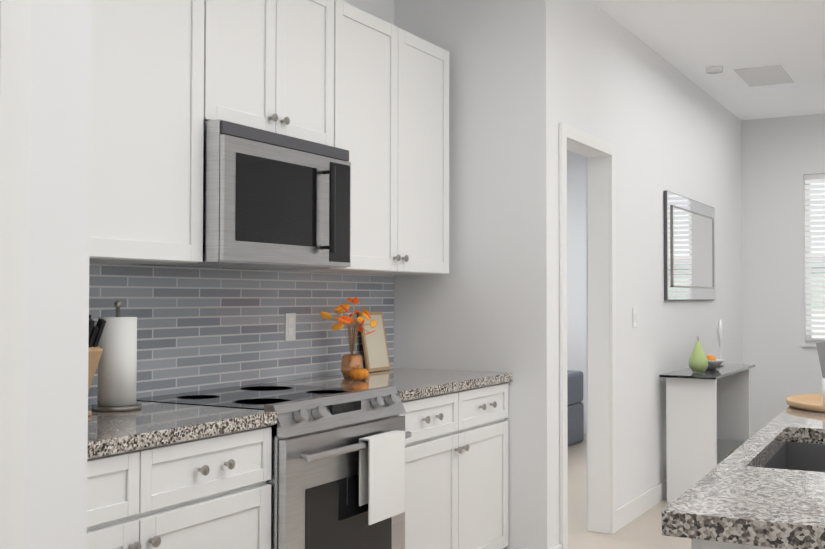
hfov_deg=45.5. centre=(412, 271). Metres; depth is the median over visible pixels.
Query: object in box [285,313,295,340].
electrical outlet plate
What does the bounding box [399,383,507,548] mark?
base cabinet
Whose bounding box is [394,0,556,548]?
wall
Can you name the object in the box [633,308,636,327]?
electrical outlet plate
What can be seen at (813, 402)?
decor
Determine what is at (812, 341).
window
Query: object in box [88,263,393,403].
backsplash
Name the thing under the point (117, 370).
paper towel
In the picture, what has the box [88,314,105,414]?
knife block
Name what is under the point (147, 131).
upper cabinet
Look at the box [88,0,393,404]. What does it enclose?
wall
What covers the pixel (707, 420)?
console table
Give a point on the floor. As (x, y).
(643, 531)
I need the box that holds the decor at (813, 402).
[785,378,824,411]
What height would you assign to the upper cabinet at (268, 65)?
0.605 m
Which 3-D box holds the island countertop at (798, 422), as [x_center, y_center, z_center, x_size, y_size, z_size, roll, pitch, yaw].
[1.624,0.442,2.778,1.090,0.040,0.780,-1,-2,27]
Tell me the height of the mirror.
0.702 m
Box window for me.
[802,179,824,346]
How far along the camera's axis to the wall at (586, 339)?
5.31 m
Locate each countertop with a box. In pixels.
[87,401,276,458]
[269,368,511,400]
[662,461,824,548]
[723,425,785,464]
[766,405,824,436]
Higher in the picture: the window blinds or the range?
the window blinds
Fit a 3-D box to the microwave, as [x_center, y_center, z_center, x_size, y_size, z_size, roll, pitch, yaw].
[-0.580,-0.251,3.551,0.471,0.457,0.746,-1,-2,29]
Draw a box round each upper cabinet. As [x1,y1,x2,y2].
[89,0,203,264]
[204,0,333,146]
[264,0,448,274]
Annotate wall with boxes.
[25,0,91,548]
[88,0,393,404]
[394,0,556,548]
[555,0,742,544]
[567,113,824,433]
[571,151,587,530]
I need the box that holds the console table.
[659,363,755,502]
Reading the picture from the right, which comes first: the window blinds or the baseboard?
the window blinds
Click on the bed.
(575, 415)
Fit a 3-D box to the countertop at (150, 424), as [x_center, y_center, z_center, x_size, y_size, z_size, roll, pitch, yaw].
[-0.963,0.436,2.678,0.640,0.040,1.110,-1,-2,29]
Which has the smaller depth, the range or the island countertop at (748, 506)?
the island countertop at (748, 506)
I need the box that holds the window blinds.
[804,174,824,339]
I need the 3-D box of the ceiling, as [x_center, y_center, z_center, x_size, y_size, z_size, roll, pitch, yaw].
[1.654,-1.506,3.123,11.900,0.100,11.000,-1,-2,29]
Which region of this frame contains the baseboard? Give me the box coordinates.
[617,479,666,530]
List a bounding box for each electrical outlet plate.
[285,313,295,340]
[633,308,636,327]
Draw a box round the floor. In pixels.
[568,433,690,548]
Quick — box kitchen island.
[691,437,824,548]
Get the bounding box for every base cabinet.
[87,426,271,548]
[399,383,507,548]
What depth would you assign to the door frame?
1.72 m
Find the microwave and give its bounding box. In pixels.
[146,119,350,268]
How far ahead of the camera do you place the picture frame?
4.64 m
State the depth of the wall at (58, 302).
1.76 m
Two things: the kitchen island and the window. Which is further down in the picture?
the kitchen island
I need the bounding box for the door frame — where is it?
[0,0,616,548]
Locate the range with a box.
[136,383,411,548]
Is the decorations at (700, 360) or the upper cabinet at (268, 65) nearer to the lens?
the upper cabinet at (268, 65)
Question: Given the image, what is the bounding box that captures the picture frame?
[358,312,390,371]
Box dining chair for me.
[816,340,824,377]
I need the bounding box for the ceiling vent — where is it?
[706,64,793,86]
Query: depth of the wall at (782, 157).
8.38 m
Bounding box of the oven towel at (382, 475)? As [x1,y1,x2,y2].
[359,430,404,524]
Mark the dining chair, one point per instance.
(820, 345)
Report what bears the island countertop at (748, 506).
on the kitchen island
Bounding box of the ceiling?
[591,0,824,119]
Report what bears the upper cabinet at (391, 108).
attached to the wall at (383, 10)
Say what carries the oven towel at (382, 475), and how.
hanging from the range
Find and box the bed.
[567,370,583,445]
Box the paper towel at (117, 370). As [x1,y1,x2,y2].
[92,301,141,411]
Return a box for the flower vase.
[320,297,376,379]
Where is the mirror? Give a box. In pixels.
[664,190,714,300]
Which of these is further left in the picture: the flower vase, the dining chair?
the flower vase
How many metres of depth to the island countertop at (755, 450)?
2.33 m
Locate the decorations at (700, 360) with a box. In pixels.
[689,319,724,371]
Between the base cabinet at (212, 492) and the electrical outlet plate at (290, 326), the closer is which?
the base cabinet at (212, 492)
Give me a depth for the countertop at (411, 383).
4.14 m
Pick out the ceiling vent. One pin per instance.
(764, 75)
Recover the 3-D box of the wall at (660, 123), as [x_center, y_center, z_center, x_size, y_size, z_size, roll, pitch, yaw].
[1.708,0.034,6.578,0.120,2.800,4.450,-1,-2,29]

